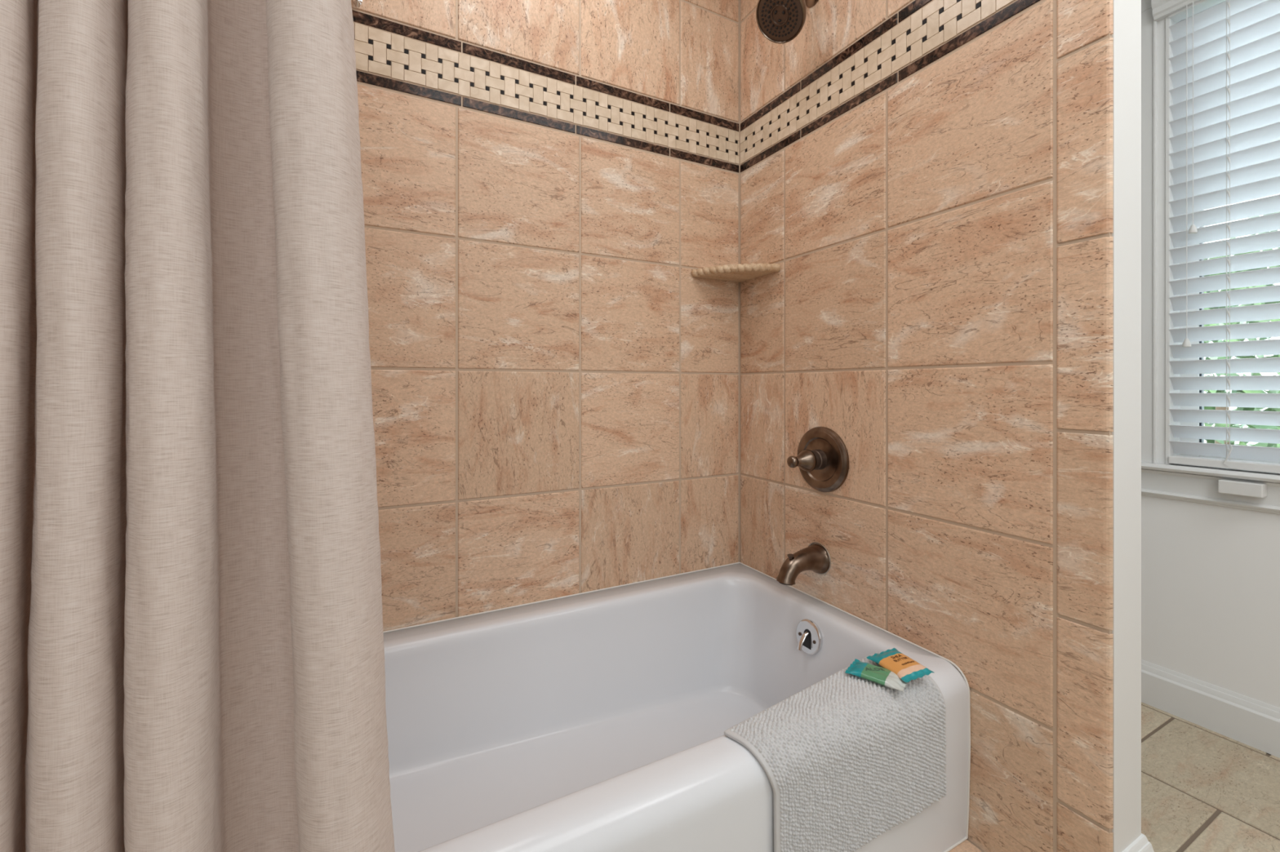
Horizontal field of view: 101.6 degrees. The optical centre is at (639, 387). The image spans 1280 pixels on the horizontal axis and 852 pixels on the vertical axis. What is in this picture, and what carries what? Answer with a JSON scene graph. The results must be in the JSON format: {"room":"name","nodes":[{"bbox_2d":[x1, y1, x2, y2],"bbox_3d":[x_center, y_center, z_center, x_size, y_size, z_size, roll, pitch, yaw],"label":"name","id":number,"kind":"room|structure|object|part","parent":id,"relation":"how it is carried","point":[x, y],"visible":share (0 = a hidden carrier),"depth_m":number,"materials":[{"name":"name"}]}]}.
{"room":"bathroom","nodes":[
{"label":"bathroom","id":0,"kind":"room"},
{"bbox_2d":[351,0,739,631],"bbox_3d":[-0.362,-0.248,1.429,1.747,2.440,0.103,0,0,-28],"label":"wall","id":1,"kind":"structure","parent":0,"point":[555,387],"depth_m":1.43,"materials":[{"name":"beige tile"}]},
{"bbox_2d":[352,0,362,7],"bbox_3d":[-0.652,-0.892,1.203,0.020,0.036,0.027,0,0,-28],"label":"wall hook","id":2,"kind":"object","parent":1,"relation":"attached to","point":[357,3],"visible":1,"depth_m":1.20,"materials":[{"name":"silver metal"}]},
{"bbox_2d":[691,262,780,282],"bbox_3d":[0.290,-0.360,1.603,0.194,0.025,0.194,0,0,-28],"label":"corner shelf","id":3,"kind":"object","parent":1,"relation":"attached to","point":[738,273],"visible":1,"depth_m":1.59,"materials":[{"name":"stone"}]},
{"bbox_2d":[739,0,1141,851],"bbox_3d":[0.610,-0.248,1.331,0.117,2.440,0.979,0,0,-28],"label":"wall","id":4,"kind":"structure","parent":0,"point":[945,195],"depth_m":1.07,"materials":[{"name":"beige tile"}]},
{"bbox_2d":[755,0,817,43],"bbox_3d":[0.406,-1.023,1.382,0.198,0.195,0.136,0,0,-28],"label":"shower","id":5,"kind":"object","parent":4,"relation":"attached to","point":[780,21],"visible":1,"depth_m":1.36,"materials":[{"name":"brown metal"}]},
{"bbox_3d":[0.365,-0.972,1.359,0.095,0.086,0.125,0,0,-28],"label":"plate","id":6,"kind":"part","parent":5,"relation":"part of","materials":[{"name":"brown metal"}]},
{"bbox_2d":[776,542,831,585],"bbox_3d":[0.427,0.472,1.399,0.143,0.093,0.086,0,0,-28],"label":"tub spout","id":7,"kind":"object","parent":4,"relation":"attached to","point":[815,557],"visible":1,"depth_m":1.39,"materials":[{"name":"brown metal"}]},
{"bbox_3d":[0.400,0.456,1.384,0.017,0.028,0.017,0,0,-28],"label":"diverter knob","id":8,"kind":"part","parent":7,"relation":"part of","materials":[{"name":"brown metal"}]},
{"bbox_2d":[786,426,848,492],"bbox_3d":[0.444,0.195,1.392,0.120,0.177,0.177,0,0,-28],"label":"shower valve","id":9,"kind":"object","parent":4,"relation":"attached to","point":[822,460],"visible":1,"depth_m":1.39,"materials":[{"name":"brown metal"}]},
{"bbox_3d":[0.421,0.195,1.380,0.068,0.059,0.059,0,0,-28],"label":"lever handle","id":10,"kind":"part","parent":9,"relation":"part of","materials":[{"name":"brown metal"}]},
{"bbox_3d":[0.469,0.195,1.405,0.043,0.055,0.055,0,0,-28],"label":"valve stem","id":11,"kind":"part","parent":9,"relation":"part of","materials":[{"name":"brown metal"}]},
{"bbox_2d":[1122,833,1154,851],"bbox_3d":[0.623,0.882,1.328,0.134,0.179,0.996,0,0,-28],"label":"baseboard","id":12,"kind":"structure","parent":4,"relation":"attached to","point":[1141,844],"depth_m":0.91,"materials":[{"name":"white paint"}]},
{"bbox_3d":[0.040,-1.073,0.645,1.528,0.025,0.025,0,0,-28],"label":"curtain rod","id":13,"kind":"object","parent":4,"relation":"attached to","visible":0},
{"bbox_2d":[0,0,395,851],"bbox_3d":[-0.407,-0.118,0.410,0.415,1.950,0.107,0,0,-28],"label":"shower curtain","id":14,"kind":"object","parent":13,"relation":"hanging from","point":[192,650],"visible":1,"depth_m":0.40,"materials":[{"name":"fabric"}]},
{"bbox_2d":[948,840,982,851],"bbox_3d":[-0.162,0.952,1.028,1.528,0.041,0.774,0,0,-28],"label":"floor","id":15,"kind":"structure","parent":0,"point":[966,846],"depth_m":1.05,"materials":[{"name":"beige tile"}]},
{"bbox_2d":[382,562,970,851],"bbox_3d":[-0.170,0.755,1.048,1.525,0.352,0.749,0,0,-28],"label":"bathtub","id":16,"kind":"object","parent":15,"relation":"on","point":[595,721],"visible":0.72,"depth_m":1.22,"materials":[{"name":"white ceramic"}]},
{"bbox_3d":[0.418,0.651,1.341,0.032,0.042,0.016,0,0,-28],"label":"trip lever","id":17,"kind":"part","parent":16,"relation":"part of","materials":[{"name":"silver metal"}]},
{"bbox_3d":[0.439,0.644,1.350,0.030,0.083,0.084,0,0,-28],"label":"overflow plate","id":18,"kind":"part","parent":16,"relation":"part of","materials":[{"name":"silver metal"}]},
{"bbox_2d":[724,652,946,851],"bbox_3d":[0.358,0.682,0.967,0.472,0.229,0.147,0,0,-28],"label":"bath mat","id":19,"kind":"object","parent":16,"relation":"on","point":[846,759],"visible":0.93,"depth_m":0.91,"materials":[{"name":"grey fabric"}]},
{"bbox_2d":[844,658,907,691],"bbox_3d":[0.465,0.562,1.021,0.104,0.017,0.062,0,0,40],"label":"packet","id":20,"kind":"object","parent":19,"relation":"on","point":[881,676],"visible":1,"depth_m":1.01,"materials":[{"name":"teal plastic"}]},
{"bbox_2d":[866,648,934,682],"bbox_3d":[0.518,0.553,1.042,0.074,0.020,0.098,0,0,-20],"label":"packet","id":21,"kind":"object","parent":19,"relation":"on","point":[906,668],"visible":1,"depth_m":1.03,"materials":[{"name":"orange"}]},
{"bbox_2d":[1141,495,1279,708],"bbox_3d":[2.028,-0.248,0.875,0.130,2.440,3.300,0,0,-28],"label":"wall","id":22,"kind":"structure","parent":0,"point":[1211,574],"depth_m":1.49,"materials":[{"name":"white paint"}]},
{"bbox_2d":[1141,0,1279,514],"bbox_3d":[1.823,-0.462,1.188,0.142,1.592,1.205,0,0,-28],"label":"window","id":23,"kind":"structure","parent":22,"relation":"in","point":[1160,478],"depth_m":1.58,"materials":[{"name":"white paint"}]},
{"bbox_3d":[1.831,-0.514,1.192,0.124,1.488,1.145,0,0,-28],"label":"frame","id":24,"kind":"part","parent":23,"relation":"part of","materials":[{"name":"white paint"}]},
{"bbox_3d":[1.823,0.239,1.188,0.142,0.019,1.205,0,0,-28],"label":"sill","id":25,"kind":"part","parent":23,"relation":"part of","materials":[{"name":"white paint"}]},
{"bbox_3d":[1.786,0.292,1.169,0.024,0.083,1.185,0,0,-28],"label":"apron moulding","id":26,"kind":"part","parent":23,"relation":"part of","materials":[{"name":"white paint"}]},
{"bbox_2d":[1151,0,1279,473],"bbox_3d":[1.782,-0.494,1.175,0.087,1.438,0.921,0,0,-28],"label":"window blind","id":27,"kind":"object","parent":23,"relation":"attached to","point":[1225,60],"visible":1,"depth_m":1.46,"materials":[{"name":"white paint"}]},
{"bbox_3d":[1.584,-0.628,1.511,0.002,0.979,0.002,0,0,-28],"label":"lift cord","id":28,"kind":"part","parent":27,"relation":"part of","materials":[{"name":"white fabric"}]},
{"bbox_3d":[1.590,-0.791,1.500,0.002,0.653,0.002,0,0,-28],"label":"lift cord","id":29,"kind":"part","parent":27,"relation":"part of","materials":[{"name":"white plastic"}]},
{"bbox_3d":[1.801,-1.123,1.178,0.050,0.040,0.876,0,0,-28],"label":"head rail","id":30,"kind":"part","parent":27,"relation":"part of","materials":[{"name":"white paint"}]},
{"bbox_3d":[1.796,0.214,1.176,0.048,0.022,0.876,0,0,-28],"label":"rail","id":31,"kind":"part","parent":27,"relation":"part of","materials":[{"name":"white paint"}]},
{"bbox_3d":[1.628,-0.442,1.439,0.013,1.331,0.026,0,0,-7],"label":"ladder cord","id":32,"kind":"part","parent":27,"relation":"part of","materials":[{"name":"white fabric"}]},
{"bbox_3d":[1.864,-0.449,1.210,0.032,1.358,0.885,0,0,-28],"label":"sash","id":33,"kind":"part","parent":23,"relation":"part of","materials":[{"name":"white paint"}]},
{"bbox_2d":[1217,479,1266,497],"bbox_3d":[1.634,0.273,1.416,0.040,0.036,0.082,0,0,-28],"label":"sensor","id":34,"kind":"object","parent":23,"relation":"attached to","point":[1250,489],"visible":1,"depth_m":1.40,"materials":[{"name":"white plastic"}]},
{"bbox_2d":[1141,659,1279,758],"bbox_3d":[1.963,0.909,0.842,0.016,0.125,3.102,0,0,-28],"label":"baseboard","id":35,"kind":"structure","parent":22,"relation":"attached to","point":[1254,723],"depth_m":1.48,"materials":[{"name":"white paint"}]},
{"bbox_2d":[1141,702,1279,851],"bbox_3d":[0.550,1.002,0.099,3.467,0.060,3.300,0,0,-28],"label":"floor","id":36,"kind":"structure","parent":0,"point":[1203,789],"depth_m":1.26,"materials":[{"name":"beige tile"}]},
{"label":"outside","id":37,"kind":"structure","parent":0,"visible":0},
{"bbox_3d":[8.560,1.602,4.925,14.463,0.060,22.000,0,0,-28],"label":"lawn","id":38,"kind":"structure","parent":37,"visible":0},
{"bbox_2d":[1204,407,1257,445],"bbox_3d":[7.384,0.897,4.307,0.080,1.350,12.000,0,0,-28],"label":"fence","id":39,"kind":"object","parent":38,"relation":"on","point":[1231,408],"visible":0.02,"depth_m":5.75,"materials":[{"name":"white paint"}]},
{"bbox_2d":[1204,237,1279,448],"bbox_3d":[3.841,0.321,3.431,1.247,2.670,1.229,0,0,-28],"label":"shrub","id":40,"kind":"object","parent":38,"relation":"on","point":[1264,427],"visible":0.02,"depth_m":3.19,"materials":[{"name":"green plant"}]},
{"bbox_2d":[1204,212,1279,444],"bbox_3d":[5.253,-0.105,3.981,1.388,3.504,1.382,0,0,-28],"label":"shrub","id":41,"kind":"object","parent":38,"relation":"on","point":[1239,322],"visible":0.05,"depth_m":4.35,"materials":[{"name":"green plant"}]}
]}

